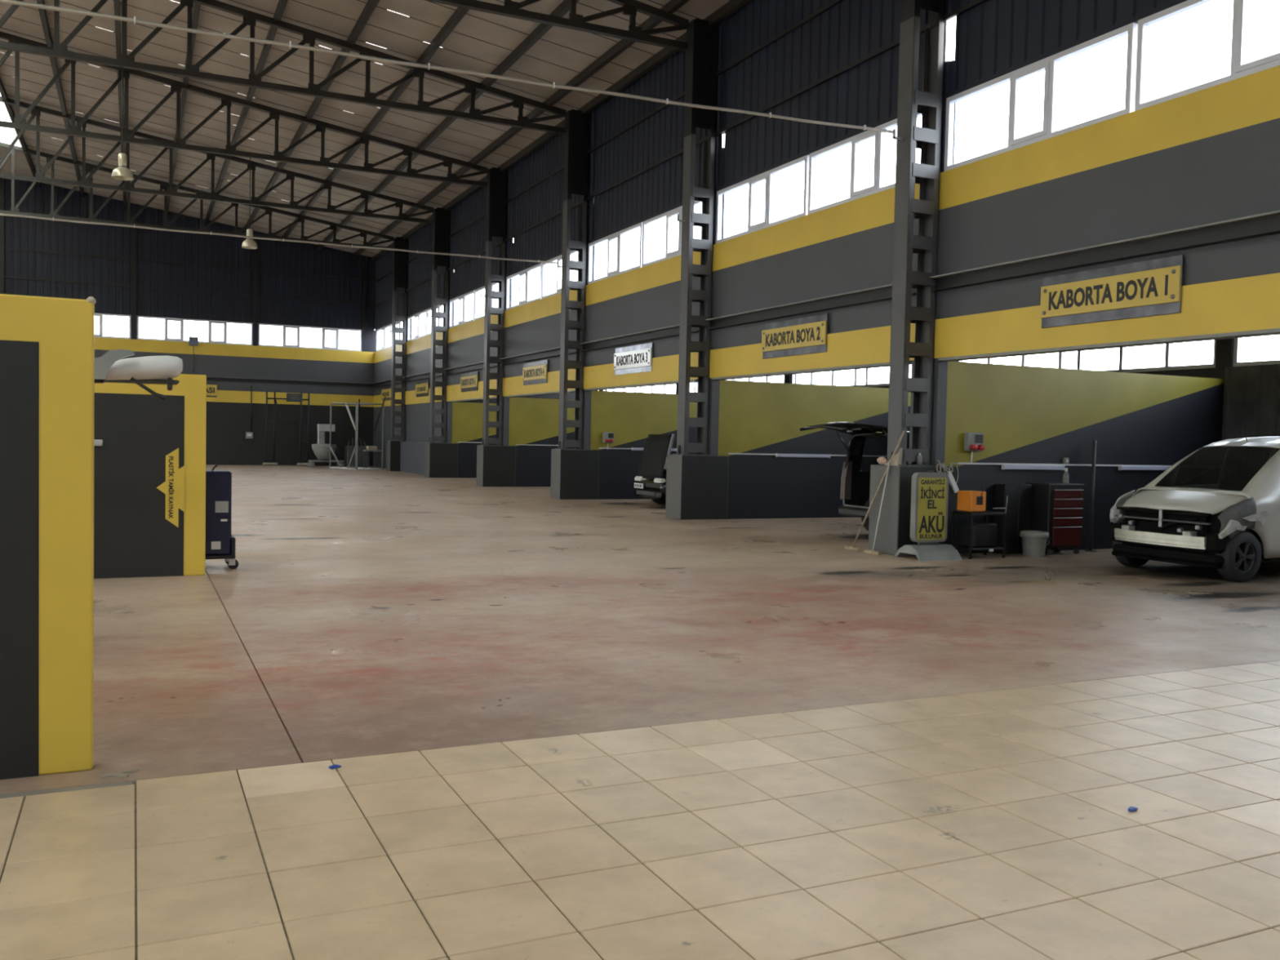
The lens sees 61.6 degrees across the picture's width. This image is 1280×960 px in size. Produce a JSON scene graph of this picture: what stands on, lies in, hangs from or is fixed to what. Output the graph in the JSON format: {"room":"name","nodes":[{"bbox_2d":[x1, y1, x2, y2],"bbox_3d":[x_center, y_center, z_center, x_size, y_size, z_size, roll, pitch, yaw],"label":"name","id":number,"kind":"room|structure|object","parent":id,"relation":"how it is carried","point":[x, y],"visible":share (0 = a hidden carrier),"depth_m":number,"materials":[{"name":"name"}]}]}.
{"room":"auto repair garage","nodes":[
{"label":"auto repair garage","id":0,"kind":"room"},
{"bbox_2d":[0,293,96,779],"bbox_3d":[-4.557,0.246,4.080,4.438,2.200,0.126,0,2,-25],"label":"wall","id":1,"kind":"structure","parent":0,"point":[47,344],"depth_m":4.89,"materials":[{"name":"yellow paint"}]},
{"bbox_2d":[93,373,206,578],"bbox_3d":[-7.195,-0.062,10.706,5.315,2.200,0.134,0,2,-25],"label":"wall","id":2,"kind":"structure","parent":0,"point":[149,466],"depth_m":11.55,"materials":[{"name":"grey paint"}]},
{"bbox_2d":[93,439,102,445],"bbox_3d":[-6.204,-0.394,11.053,1.200,0.068,0.084,0,2,-25],"label":"lamp","id":3,"kind":"object","parent":2,"relation":"attached to","point":[96,442],"visible":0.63,"depth_m":11.26,"materials":[{"name":"white plastic"}]},
{"bbox_2d":[0,177,378,466],"bbox_3d":[-27.396,-6.901,45.763,32.220,12.331,0.350,0,2,-25],"label":"wall","id":4,"kind":"structure","parent":0,"point":[135,272],"depth_m":49.69,"materials":[{"name":"metal"}]},
{"bbox_2d":[94,312,131,338],"bbox_3d":[-24.968,-6.837,46.943,4.900,1.060,0.110,0,2,-25],"label":"window","id":5,"kind":"structure","parent":4,"relation":"in","point":[100,315],"depth_m":47.57,"materials":[{"name":"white glass"}]},
{"bbox_2d":[188,336,198,374],"bbox_3d":[-20.372,-5.522,48.979,0.400,2.000,0.200,0,2,-25],"label":"lamp","id":6,"kind":"object","parent":4,"relation":"attached to","point":[193,341],"visible":0.93,"depth_m":48.87,"materials":[{"name":"grey metal"}]},
{"bbox_2d":[137,315,253,345],"bbox_3d":[-20.319,-6.818,49.135,4.900,1.060,0.110,0,2,-25],"label":"window","id":7,"kind":"structure","parent":4,"relation":"in","point":[166,319],"depth_m":49.08,"materials":[{"name":"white glass"}]},
{"bbox_2d":[206,383,217,397],"bbox_3d":[-20.433,-4.127,49.120,2.000,0.600,0.054,0,2,-25],"label":"wall sign","id":8,"kind":"object","parent":4,"relation":"attached to","point":[211,388],"visible":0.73,"depth_m":49.43,"materials":[{"name":"yellow metal"}]},
{"bbox_2d":[245,386,253,438],"bbox_3d":[-18.232,-3.166,50.117,0.320,2.460,0.130,0,2,-25],"label":"junction box","id":9,"kind":"object","parent":4,"relation":"attached to","point":[248,434],"visible":1,"depth_m":50.12,"materials":[{"name":"grey paint"}]},
{"bbox_2d":[257,323,361,351],"bbox_3d":[-15.724,-6.799,51.301,4.780,1.060,0.110,0,2,-25],"label":"window","id":10,"kind":"structure","parent":4,"relation":"in","point":[284,326],"depth_m":51.25,"materials":[{"name":"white glass"}]},
{"bbox_2d":[0,0,751,262],"bbox_3d":[-14.948,-10.605,19.157,32.620,2.354,60.482,0,2,-25],"label":"ceiling","id":11,"kind":"structure","parent":0,"point":[455,37],"depth_m":29.98,"materials":[{"name":"metal"}]},
{"bbox_2d":[451,402,496,477],"bbox_3d":[-4.383,-1.499,41.716,6.040,2.850,0.225,0,2,-25],"label":"wall","id":12,"kind":"structure","parent":0,"point":[467,417],"depth_m":40.62,"materials":[{"name":"paint"}]},
{"bbox_2d":[508,397,574,486],"bbox_3d":[-1.493,-1.204,35.583,6.040,2.850,0.225,0,2,-25],"label":"wall","id":13,"kind":"structure","parent":0,"point":[533,423],"depth_m":34.59,"materials":[{"name":"paint"}]},
{"bbox_2d":[0,464,1279,959],"bbox_3d":[-12.123,0.617,20.596,38.440,0.121,59.500,0,2,-25],"label":"floor","id":14,"kind":"structure","parent":0,"point":[556,729],"depth_m":5.54,"materials":[{"name":"beige tile"}]},
{"bbox_2d":[100,768,137,777],"bbox_3d":[-2.399,1.355,4.947,0.154,0.012,0.084,0,2,-25],"label":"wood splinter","id":15,"kind":"object","parent":14,"relation":"on","point":[121,774],"visible":1,"depth_m":4.93,"materials":[{"name":"wood"}]},
{"bbox_2d":[204,464,238,568],"bbox_3d":[-5.047,0.417,12.414,0.740,1.206,0.540,0,2,-25],"label":"cart","id":16,"kind":"object","parent":14,"relation":"on","point":[220,541],"visible":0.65,"depth_m":12.25,"materials":[{"name":"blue metal"}]},
{"bbox_2d":[262,391,309,466],"bbox_3d":[-16.391,-2.373,49.922,2.190,3.449,0.200,0,2,-25],"label":"scaffold tower","id":17,"kind":"object","parent":14,"relation":"on","point":[290,397],"visible":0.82,"depth_m":49.84,"materials":[{"name":"black metal"}]},
{"bbox_2d":[286,393,302,401],"bbox_3d":[-16.092,-3.835,49.993,0.700,0.380,0.200,0,2,-25],"label":"sign","id":18,"kind":"object","parent":17,"relation":"on","point":[290,397],"depth_m":49.90,"materials":[{"name":"grey metal"}]},
{"bbox_2d":[306,423,344,467],"bbox_3d":[-14.422,-1.574,49.339,1.580,1.976,1.100,0,2,-25],"label":"wheel balancer","id":19,"kind":"object","parent":14,"relation":"on","point":[321,450],"visible":0.91,"depth_m":49.02,"materials":[{"name":"grey paint"}]},
{"bbox_2d":[316,423,335,431],"bbox_3d":[-14.418,-2.396,49.302,0.750,0.330,0.440,0,2,-25],"label":"hood","id":20,"kind":"object","parent":19,"relation":"attached to","point":[320,428],"depth_m":49.08,"materials":[{"name":"metal"}]},
{"bbox_2d":[344,438,369,467],"bbox_3d":[-13.196,-1.258,50.043,1.000,1.354,0.800,0,2,-25],"label":"gas cylinders","id":21,"kind":"object","parent":14,"relation":"on","point":[348,450],"visible":0.69,"depth_m":49.72,"materials":[{"name":"grey metal"}]},
{"bbox_2d":[328,395,386,470],"bbox_3d":[-12.419,-2.104,47.614,2.489,3.262,1.439,3,3,39],"label":"frame","id":22,"kind":"object","parent":14,"relation":"on","point":[357,404],"visible":1,"depth_m":47.33,"materials":[{"name":"grey paint"}]},
{"bbox_2d":[363,445,382,468],"bbox_3d":[-11.949,-1.005,48.098,0.800,1.050,0.600,0,2,-25],"label":"table","id":23,"kind":"object","parent":14,"relation":"on","point":[369,448],"visible":0.78,"depth_m":47.88,"materials":[{"name":"grey paint"}]},
{"bbox_2d":[386,440,399,471],"bbox_3d":[-10.388,-1.041,46.652,1.090,1.300,0.680,0,2,-25],"label":"plinth","id":24,"kind":"object","parent":14,"relation":"on","point":[393,446],"visible":0.52,"depth_m":46.22,"materials":[{"name":"grey paint"}]},
{"bbox_2d":[388,236,407,440],"bbox_3d":[-10.479,-6.084,46.278,0.750,8.800,0.440,0,2,-25],"label":"lattice column","id":25,"kind":"structure","parent":14,"relation":"on","point":[399,258],"depth_m":46.19,"materials":[{"name":"metal"}]},
{"bbox_2d":[0,142,394,251],"bbox_3d":[-24.584,-11.294,39.578,30.966,2.750,0.140,0,2,-25],"label":"roof truss","id":26,"kind":"object","parent":25,"relation":"attached to","point":[89,167],"visible":0.85,"depth_m":42.32,"materials":[{"name":"black metal"}]},
{"bbox_2d":[426,207,449,443],"bbox_3d":[-7.588,-5.789,40.145,0.750,8.800,0.440,0,2,-25],"label":"lattice column","id":27,"kind":"structure","parent":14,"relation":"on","point":[441,217],"depth_m":40.06,"materials":[{"name":"metal"}]},
{"bbox_2d":[0,96,434,224],"bbox_3d":[-21.694,-10.999,33.446,30.966,2.750,0.140,0,2,-25],"label":"roof truss","id":28,"kind":"object","parent":27,"relation":"attached to","point":[36,112],"visible":0.93,"depth_m":36.59,"materials":[{"name":"black metal"}]},
{"bbox_2d":[424,442,457,477],"bbox_3d":[-7.498,-0.746,40.519,1.090,1.300,0.680,0,2,-25],"label":"plinth","id":29,"kind":"object","parent":14,"relation":"on","point":[441,459],"visible":0.96,"depth_m":40.22,"materials":[{"name":"grey paint"}]},
{"bbox_2d":[480,167,506,445],"bbox_3d":[-4.698,-5.493,34.013,0.750,8.800,0.440,0,2,-25],"label":"lattice column","id":30,"kind":"structure","parent":14,"relation":"on","point":[495,215],"depth_m":33.93,"materials":[{"name":"metal"}]},
{"bbox_2d":[0,31,488,186],"bbox_3d":[-18.804,-10.704,27.313,30.966,2.750,0.140,0,2,-25],"label":"roof truss","id":31,"kind":"object","parent":30,"relation":"attached to","point":[176,86],"visible":0.95,"depth_m":30.54,"materials":[{"name":"black metal"}]},
{"bbox_2d":[241,157,257,248],"bbox_3d":[-11.264,-8.025,30.995,0.430,2.620,0.430,0,2,-25],"label":"pendant lamp","id":32,"kind":"object","parent":31,"relation":"hanging from","point":[249,243],"visible":0.94,"depth_m":30.96,"materials":[{"name":"metal"}]},
{"bbox_2d":[476,444,515,486],"bbox_3d":[-4.607,-0.451,34.387,1.090,1.300,0.680,0,2,-25],"label":"plinth","id":33,"kind":"object","parent":14,"relation":"on","point":[495,464],"visible":0.98,"depth_m":34.08,"materials":[{"name":"grey paint"}]},
{"bbox_2d":[555,109,589,449],"bbox_3d":[-1.808,-5.198,27.880,0.750,8.800,0.440,0,2,-25],"label":"lattice column","id":34,"kind":"structure","parent":14,"relation":"on","point":[576,123],"depth_m":27.80,"materials":[{"name":"metal"}]},
{"bbox_2d":[0,213,557,263],"bbox_3d":[-16.245,-5.606,21.056,31.231,0.170,0.100,0,2,-25],"label":"cable","id":35,"kind":"object","parent":34,"relation":"attached to","point":[1,214],"visible":1,"depth_m":24.67,"materials":[{"name":"grey paint"}]},
{"bbox_2d":[0,0,566,134],"bbox_3d":[-15.914,-10.409,21.181,30.966,2.750,0.140,0,2,-25],"label":"roof truss","id":36,"kind":"object","parent":34,"relation":"attached to","point":[59,51],"visible":0.96,"depth_m":24.84,"materials":[{"name":"black metal"}]},
{"bbox_2d":[111,66,133,180],"bbox_3d":[-11.312,-7.832,23.474,0.430,2.440,0.430,0,2,-25],"label":"pendant lamp","id":37,"kind":"object","parent":36,"relation":"hanging from","point":[121,172],"visible":1,"depth_m":23.44,"materials":[{"name":"metal"}]},
{"bbox_2d":[550,448,599,499],"bbox_3d":[-1.717,-0.155,28.254,1.090,1.300,0.680,0,2,-25],"label":"plinth","id":38,"kind":"object","parent":14,"relation":"on","point":[574,473],"visible":0.92,"depth_m":27.95,"materials":[{"name":"grey paint"}]},
{"bbox_2d":[634,433,675,504],"bbox_3d":[2.054,-0.233,26.573,4.262,1.747,1.704,0,2,-25],"label":"car","id":39,"kind":"object","parent":14,"relation":"on","point":[650,482],"visible":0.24,"depth_m":25.69,"materials":[{"name":"paint"}]},
{"bbox_2d":[635,489,654,496],"bbox_3d":[0.134,0.312,25.695,0.040,0.100,1.000,0,2,-25],"label":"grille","id":40,"kind":"object","parent":39,"relation":"attached to","point":[638,492],"depth_m":25.70,"materials":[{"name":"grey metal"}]},
{"bbox_2d":[665,454,728,519],"bbox_3d":[1.173,0.140,22.121,1.090,1.300,0.680,0,2,-25],"label":"plinth","id":41,"kind":"object","parent":14,"relation":"on","point":[697,486],"visible":0.94,"depth_m":21.82,"materials":[{"name":"grey paint"}]},
{"bbox_2d":[672,17,718,455],"bbox_3d":[1.082,-4.903,21.747,0.750,8.800,0.440,0,2,-25],"label":"lattice column","id":42,"kind":"structure","parent":41,"relation":"on","point":[701,52],"depth_m":21.67,"materials":[{"name":"metal"}]},
{"bbox_2d":[424,0,688,51],"bbox_3d":[-13.024,-10.113,15.048,30.966,2.750,0.140,0,2,-25],"label":"roof truss","id":43,"kind":"object","parent":42,"relation":"attached to","point":[510,8],"visible":1,"depth_m":20.87,"materials":[{"name":"black metal"}]},
{"bbox_2d":[800,422,909,531],"bbox_3d":[5.469,0.020,18.955,5.560,1.967,1.824,0,2,-25],"label":"van","id":44,"kind":"object","parent":14,"relation":"on","point":[868,443],"visible":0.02,"depth_m":18.96,"materials":[{"name":"paint"}]},
{"bbox_2d":[840,461,852,499],"bbox_3d":[3.642,0.002,18.984,0.140,0.680,0.130,0,2,-25],"label":"tail lamp","id":45,"kind":"object","parent":44,"relation":"attached to","point":[846,478],"depth_m":18.94,"materials":[{"name":"plastic"}]},
{"bbox_2d":[844,431,904,551],"bbox_3d":[3.440,0.173,15.868,0.100,1.806,1.151,0,3,-31],"label":"broom","id":46,"kind":"object","parent":14,"relation":"on","point":[851,548],"visible":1,"depth_m":15.90,"materials":[{"name":"brown wood"}]},
{"bbox_2d":[864,459,890,555],"bbox_3d":[3.476,0.391,15.725,0.173,1.382,0.353,0,2,-25],"label":"broom","id":47,"kind":"object","parent":14,"relation":"on","point":[873,552],"visible":1,"depth_m":15.65,"materials":[{"name":"white paint"}]},
{"bbox_2d":[868,459,959,555],"bbox_3d":[4.085,0.388,15.943,1.090,1.399,0.777,0,2,-25],"label":"plinth","id":48,"kind":"object","parent":14,"relation":"on","point":[893,533],"depth_m":15.66,"materials":[{"name":"grey paint"}]},
{"bbox_2d":[876,456,887,463],"bbox_3d":[3.586,-0.286,15.893,0.079,0.127,0.230,0,2,-25],"label":"rag","id":49,"kind":"object","parent":48,"relation":"on","point":[882,460],"visible":1,"depth_m":15.85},
{"bbox_2d":[884,448,902,466],"bbox_3d":[3.688,-0.340,15.620,0.070,0.260,0.320,0,2,-25],"label":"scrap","id":50,"kind":"object","parent":48,"relation":"on","point":[897,459],"visible":1,"depth_m":15.51,"materials":[{"name":"paper"}]},
{"bbox_2d":[880,0,945,466],"bbox_3d":[3.972,-4.608,15.615,0.750,8.800,0.440,0,2,-25],"label":"lattice column","id":51,"kind":"structure","parent":48,"relation":"on","point":[909,137],"depth_m":15.60,"materials":[{"name":"metal"}]},
{"bbox_2d":[0,0,893,133],"bbox_3d":[-10.467,-4.926,8.794,31.231,0.327,0.100,0,2,-25],"label":"cable","id":52,"kind":"object","parent":51,"relation":"attached to","point":[134,20],"visible":1,"depth_m":12.49,"materials":[{"name":"grey paint"}]},
{"bbox_2d":[916,453,922,465],"bbox_3d":[4.077,-0.306,15.650,0.070,0.170,0.070,0,2,-25],"label":"spray can","id":53,"kind":"object","parent":48,"relation":"on","point":[919,460],"visible":1,"depth_m":15.62,"materials":[{"name":"grey paint"}]},
{"bbox_2d":[893,471,963,561],"bbox_3d":[4.112,0.491,15.262,0.757,1.245,0.600,0,2,-25],"label":"sign","id":54,"kind":"object","parent":14,"relation":"on","point":[930,489],"visible":1,"depth_m":15.18,"materials":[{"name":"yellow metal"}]},
{"bbox_2d":[951,495,1008,559],"bbox_3d":[4.936,0.670,15.565,0.690,0.901,0.430,0,2,-25],"label":"stand","id":55,"kind":"object","parent":14,"relation":"on","point":[977,535],"visible":0.94,"depth_m":15.46,"materials":[{"name":"black metal"}]},
{"bbox_2d":[956,486,986,511],"bbox_3d":[4.782,0.249,15.455,0.285,0.400,0.321,0,2,-25],"label":"machine","id":56,"kind":"object","parent":55,"relation":"on","point":[967,500],"visible":1,"depth_m":15.35,"materials":[{"name":"plastic"}]},
{"bbox_2d":[953,546,1004,551],"bbox_3d":[4.909,0.984,15.584,0.660,0.030,0.400,0,2,-25],"label":"shelf","id":57,"kind":"object","parent":55,"relation":"attached to","point":[966,548],"depth_m":15.43,"materials":[{"name":"black metal"}]},
{"bbox_2d":[952,511,1006,515],"bbox_3d":[4.920,0.480,15.565,0.660,0.040,0.400,0,2,-25],"label":"shelf","id":58,"kind":"object","parent":55,"relation":"attached to","point":[964,513],"depth_m":15.43,"materials":[{"name":"black metal"}]},
{"bbox_2d":[992,483,1031,554],"bbox_3d":[5.643,0.585,16.258,0.540,1.050,0.232,0,2,-25],"label":"base cabinet","id":59,"kind":"object","parent":14,"relation":"on","point":[1018,518],"visible":0.79,"depth_m":16.14,"materials":[{"name":"plastic"}]},
{"bbox_2d":[1019,530,1049,556],"bbox_3d":[5.866,0.946,15.970,0.410,0.360,0.425,0,2,-25],"label":"bucket","id":60,"kind":"object","parent":14,"relation":"on","point":[1033,542],"visible":1,"depth_m":15.83,"materials":[{"name":"grey plastic"}]},
{"bbox_2d":[1026,482,1084,555],"bbox_3d":[6.322,0.584,16.366,0.720,1.068,0.516,0,2,-25],"label":"tool chest","id":61,"kind":"object","parent":14,"relation":"on","point":[1057,508],"visible":0.88,"depth_m":16.14,"materials":[{"name":"red metal"}]},
{"bbox_2d":[1062,467,1069,483],"bbox_3d":[6.509,-0.067,16.398,0.086,0.235,0.086,0,2,-25],"label":"spray bottle","id":62,"kind":"object","parent":61,"relation":"on","point":[1065,477],"visible":1,"depth_m":16.37,"materials":[{"name":"grey paint"}]},
{"bbox_2d":[1084,440,1096,551],"bbox_3d":[7.107,0.249,16.861,0.180,1.740,0.180,0,2,-25],"label":"steel pole","id":63,"kind":"object","parent":14,"relation":"on","point":[1094,443],"visible":1,"depth_m":16.84,"materials":[{"name":"grey metal"}]},
{"bbox_2d":[1109,423,1279,582],"bbox_3d":[8.609,0.245,14.617,4.330,1.982,2.024,0,2,-25],"label":"car","id":64,"kind":"object","parent":14,"relation":"on","point":[1217,507],"visible":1,"depth_m":13.70,"materials":[{"name":"paint"}]},
{"bbox_3d":[-5.026,0.242,7.491,1.840,1.930,0.540,0,2,-25],"label":"storage rack","id":65,"kind":"object","parent":14,"relation":"on","visible":0},
{"bbox_2d":[94,349,182,400],"bbox_3d":[-4.248,-0.753,7.516,1.921,0.350,0.530,0,2,-25],"label":"bumper cover","id":66,"kind":"object","parent":65,"relation":"on","point":[153,370],"visible":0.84,"depth_m":7.67,"materials":[{"name":"white plastic"}]},
{"bbox_2d":[590,390,697,499],"bbox_3d":[1.398,-0.908,29.451,6.040,2.850,0.225,0,2,-25],"label":"wall","id":67,"kind":"structure","parent":0,"point":[631,416],"depth_m":28.52,"materials":[{"name":"paint"}]},
{"bbox_2d":[602,431,613,448],"bbox_3d":[-0.824,-1.030,28.207,0.300,0.451,0.170,0,2,-25],"label":"box","id":68,"kind":"object","parent":67,"relation":"attached to","point":[608,437],"visible":1,"depth_m":28.17,"materials":[{"name":"grey paint"}]},
{"bbox_2d":[631,447,676,451],"bbox_3d":[0.388,-0.823,28.848,1.324,0.080,0.062,0,2,-25],"label":"lamp","id":69,"kind":"object","parent":67,"relation":"attached to","point":[633,448],"visible":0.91,"depth_m":28.64,"materials":[{"name":"white plastic"}]},
{"bbox_2d":[717,380,911,519],"bbox_3d":[4.288,-0.613,23.318,6.040,2.850,0.225,0,2,-25],"label":"wall","id":70,"kind":"structure","parent":0,"point":[757,421],"depth_m":22.66,"materials":[{"name":"paint"}]},
{"bbox_2d":[775,453,831,457],"bbox_3d":[3.472,-0.516,22.807,1.354,0.080,0.062,0,2,-25],"label":"lamp","id":71,"kind":"object","parent":70,"relation":"attached to","point":[817,455],"visible":1,"depth_m":22.78,"materials":[{"name":"white plastic"}]},
{"bbox_2d":[371,0,1279,475],"bbox_3d":[-0.549,-4.511,26.060,0.440,10.220,59.963,0,2,-25],"label":"wall","id":72,"kind":"structure","parent":0,"point":[1195,175],"depth_m":17.46,"materials":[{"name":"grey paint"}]},
{"bbox_2d":[376,324,390,351],"bbox_3d":[-12.132,-6.702,50.822,0.110,1.060,3.125,0,2,-25],"label":"window","id":73,"kind":"structure","parent":72,"relation":"in","point":[384,330],"depth_m":50.99,"materials":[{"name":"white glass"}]},
{"bbox_2d":[381,386,391,400],"bbox_3d":[-11.745,-4.009,49.690,0.066,0.650,2.032,0,2,-25],"label":"sign","id":74,"kind":"object","parent":72,"relation":"attached to","point":[385,391],"visible":0.93,"depth_m":49.56,"materials":[{"name":"metal"}]},
{"bbox_2d":[390,320,402,346],"bbox_3d":[-10.771,-6.564,47.934,0.110,1.060,3.125,0,2,-25],"label":"window","id":75,"kind":"structure","parent":72,"relation":"in","point":[398,336],"depth_m":48.15,"materials":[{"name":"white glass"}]},
{"bbox_2d":[407,310,426,341],"bbox_3d":[-9.301,-6.413,44.815,0.110,1.060,3.218,0,2,-25],"label":"window","id":76,"kind":"structure","parent":72,"relation":"in","point":[417,328],"depth_m":44.87,"materials":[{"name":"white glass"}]},
{"bbox_2d":[415,379,428,397],"bbox_3d":[-8.855,-3.713,43.558,0.066,0.650,2.032,0,2,-25],"label":"sign","id":77,"kind":"object","parent":72,"relation":"attached to","point":[422,386],"visible":1,"depth_m":43.50,"materials":[{"name":"metal"}]},
{"bbox_2d":[426,304,443,335],"bbox_3d":[-7.901,-6.270,41.844,0.110,1.060,3.218,0,2,-25],"label":"window","id":78,"kind":"structure","parent":72,"relation":"in","point":[438,307],"depth_m":42.16,"materials":[{"name":"white plastic"}]},
{"bbox_2d":[448,289,475,328],"bbox_3d":[-6.411,-6.118,38.683,0.110,1.060,3.218,0,2,-25],"label":"window","id":79,"kind":"structure","parent":72,"relation":"in","point":[464,296],"depth_m":38.63,"materials":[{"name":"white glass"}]},
{"bbox_2d":[460,371,478,391],"bbox_3d":[-5.965,-3.418,37.425,0.066,0.650,2.032,0,2,-25],"label":"sign","id":80,"kind":"object","parent":72,"relation":"attached to","point":[468,381],"visible":1,"depth_m":37.34,"materials":[{"name":"metal"}]},
{"bbox_2d":[474,282,498,319],"bbox_3d":[-5.011,-5.975,35.711,0.110,1.060,3.218,0,2,-25],"label":"window","id":81,"kind":"structure","parent":72,"relation":"in","point":[492,285],"depth_m":36.67,"materials":[{"name":"white plastic"}]},
{"bbox_2d":[506,262,542,310],"bbox_3d":[-3.521,-5.823,32.550,0.110,1.060,3.218,0,2,-25],"label":"window","id":82,"kind":"structure","parent":72,"relation":"in","point":[527,272],"depth_m":32.39,"materials":[{"name":"white plastic"}]},
{"bbox_2d":[522,360,547,385],"bbox_3d":[-3.075,-3.123,31.292,0.066,0.650,2.032,0,2,-25],"label":"sign","id":83,"kind":"object","parent":72,"relation":"attached to","point":[535,372],"visible":1,"depth_m":31.20,"materials":[{"name":"metal"}]},
{"bbox_2d":[541,250,577,298],"bbox_3d":[-2.120,-5.680,29.579,0.110,1.060,3.218,0,2,-25],"label":"window","id":84,"kind":"structure","parent":72,"relation":"in","point":[558,258],"depth_m":29.95,"materials":[{"name":"white plastic"}]},
{"bbox_2d":[587,222,642,284],"bbox_3d":[-0.630,-5.527,26.417,0.110,1.060,3.218,0,2,-25],"label":"window","id":85,"kind":"structure","parent":72,"relation":"in","point":[619,235],"depth_m":26.20,"materials":[{"name":"white plastic"}]},
{"bbox_2d":[613,342,652,375],"bbox_3d":[-0.184,-2.828,25.160,0.066,0.650,2.032,0,2,-25],"label":"sign","id":86,"kind":"object","parent":72,"relation":"attached to","point":[637,358],"visible":1,"depth_m":25.07,"materials":[{"name":"metal"}]},
{"bbox_2d":[641,200,702,266],"bbox_3d":[0.770,-5.384,23.446,0.110,1.060,3.218,0,2,-25],"label":"window","id":87,"kind":"structure","parent":72,"relation":"in","point":[669,214],"depth_m":23.69,"materials":[{"name":"white plastic"}]},
{"bbox_2d":[715,155,808,244],"bbox_3d":[2.260,-5.232,20.285,0.110,1.060,3.218,0,2,-25],"label":"window","id":88,"kind":"structure","parent":72,"relation":"in","point":[769,175],"depth_m":20.00,"materials":[{"name":"white plastic"}]},
{"bbox_2d":[761,313,827,359],"bbox_3d":[2.706,-2.532,19.027,0.066,0.650,2.032,0,2,-25],"label":"sign","id":89,"kind":"object","parent":72,"relation":"attached to","point":[806,335],"visible":1,"depth_m":18.94,"materials":[{"name":"metal"}]},
{"bbox_2d":[807,113,921,214],"bbox_3d":[3.660,-5.089,17.313,0.110,1.060,3.218,0,2,-25],"label":"window","id":90,"kind":"structure","parent":72,"relation":"in","point":[878,186],"depth_m":17.52,"materials":[{"name":"white plastic"}]},
{"bbox_2d":[943,22,1137,171],"bbox_3d":[5.150,-4.937,14.152,0.110,1.060,3.218,0,2,-25],"label":"window","id":91,"kind":"structure","parent":72,"relation":"in","point":[1050,64],"depth_m":13.85,"materials":[{"name":"white plastic"}]},
{"bbox_2d":[1040,254,1183,328],"bbox_3d":[5.596,-2.237,12.894,0.066,0.650,2.032,0,2,-25],"label":"sign","id":92,"kind":"object","parent":72,"relation":"attached to","point":[1149,287],"visible":1,"depth_m":12.78,"materials":[{"name":"metal"}]},
{"bbox_2d":[1134,0,1279,111],"bbox_3d":[6.550,-4.794,11.181,0.110,1.060,3.218,0,2,-25],"label":"window","id":93,"kind":"structure","parent":72,"relation":"in","point":[1239,68],"depth_m":11.88,"materials":[{"name":"white plastic"}]},
{"bbox_2d":[455,337,1279,440],"bbox_3d":[4.396,-1.887,23.333,6.240,5.400,41.416,0,2,-25],"label":"wall","id":94,"kind":"structure","parent":0,"point":[1251,393],"depth_m":18.01,"materials":[{"name":"paint"}]},
{"bbox_2d":[602,384,666,393],"bbox_3d":[-0.065,-3.609,39.809,0.090,1.300,6.486,0,2,-25],"label":"window","id":95,"kind":"structure","parent":94,"relation":"in","point":[664,385],"depth_m":39.56,"materials":[{"name":"glass"}]},
{"bbox_2d":[693,375,784,392],"bbox_3d":[2.826,-3.314,33.677,0.090,1.300,6.486,0,2,-25],"label":"window","id":96,"kind":"structure","parent":94,"relation":"in","point":[767,378],"depth_m":33.44,"materials":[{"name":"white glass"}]},
{"bbox_2d":[791,368,888,386],"bbox_3d":[5.716,-3.019,27.544,0.090,1.300,6.486,0,2,-25],"label":"window","id":97,"kind":"structure","parent":94,"relation":"in","point":[868,370],"depth_m":27.74,"materials":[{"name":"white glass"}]},
{"bbox_2d":[956,339,1216,372],"bbox_3d":[8.606,-2.723,21.411,0.090,1.300,6.486,0,2,-25],"label":"window","id":98,"kind":"structure","parent":94,"relation":"in","point":[1168,353],"depth_m":20.00,"materials":[{"name":"white plastic"}]},
{"bbox_2d":[1232,337,1279,366],"bbox_3d":[11.496,-2.428,15.279,0.090,1.300,6.486,0,2,-25],"label":"window","id":99,"kind":"structure","parent":94,"relation":"in","point":[1237,341],"depth_m":18.14,"materials":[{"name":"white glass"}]},
{"bbox_2d":[944,361,1223,553],"bbox_3d":[7.178,-0.318,17.185,6.040,2.850,0.225,0,2,-25],"label":"wall","id":100,"kind":"structure","parent":0,"point":[1024,415],"depth_m":16.95,"materials":[{"name":"paint"}]},
{"bbox_2d":[964,432,984,462],"bbox_3d":[4.976,-0.479,15.949,0.300,0.451,0.170,0,2,-25],"label":"box","id":101,"kind":"object","parent":100,"relation":"attached to","point":[973,442],"visible":1,"depth_m":15.91,"materials":[{"name":"grey paint"}]},
{"bbox_2d":[970,444,977,450],"bbox_3d":[4.943,-0.482,15.878,0.090,0.090,0.070,0,2,-25],"label":"socket","id":102,"kind":"object","parent":101,"relation":"attached to","point":[973,446],"depth_m":15.86,"materials":[{"name":"red plastic"}]},
{"bbox_2d":[1001,464,1065,470],"bbox_3d":[6.063,-0.192,16.535,1.254,0.080,0.062,0,2,-25],"label":"lamp","id":103,"kind":"object","parent":100,"relation":"attached to","point":[1003,466],"visible":1,"depth_m":16.51,"materials":[{"name":"white plastic"}]},
{"bbox_2d":[1118,465,1171,470],"bbox_3d":[8.338,-0.193,17.607,1.324,0.080,0.062,0,2,-25],"label":"lamp","id":104,"kind":"object","parent":100,"relation":"attached to","point":[1120,467],"visible":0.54,"depth_m":17.52,"materials":[{"name":"white plastic"}]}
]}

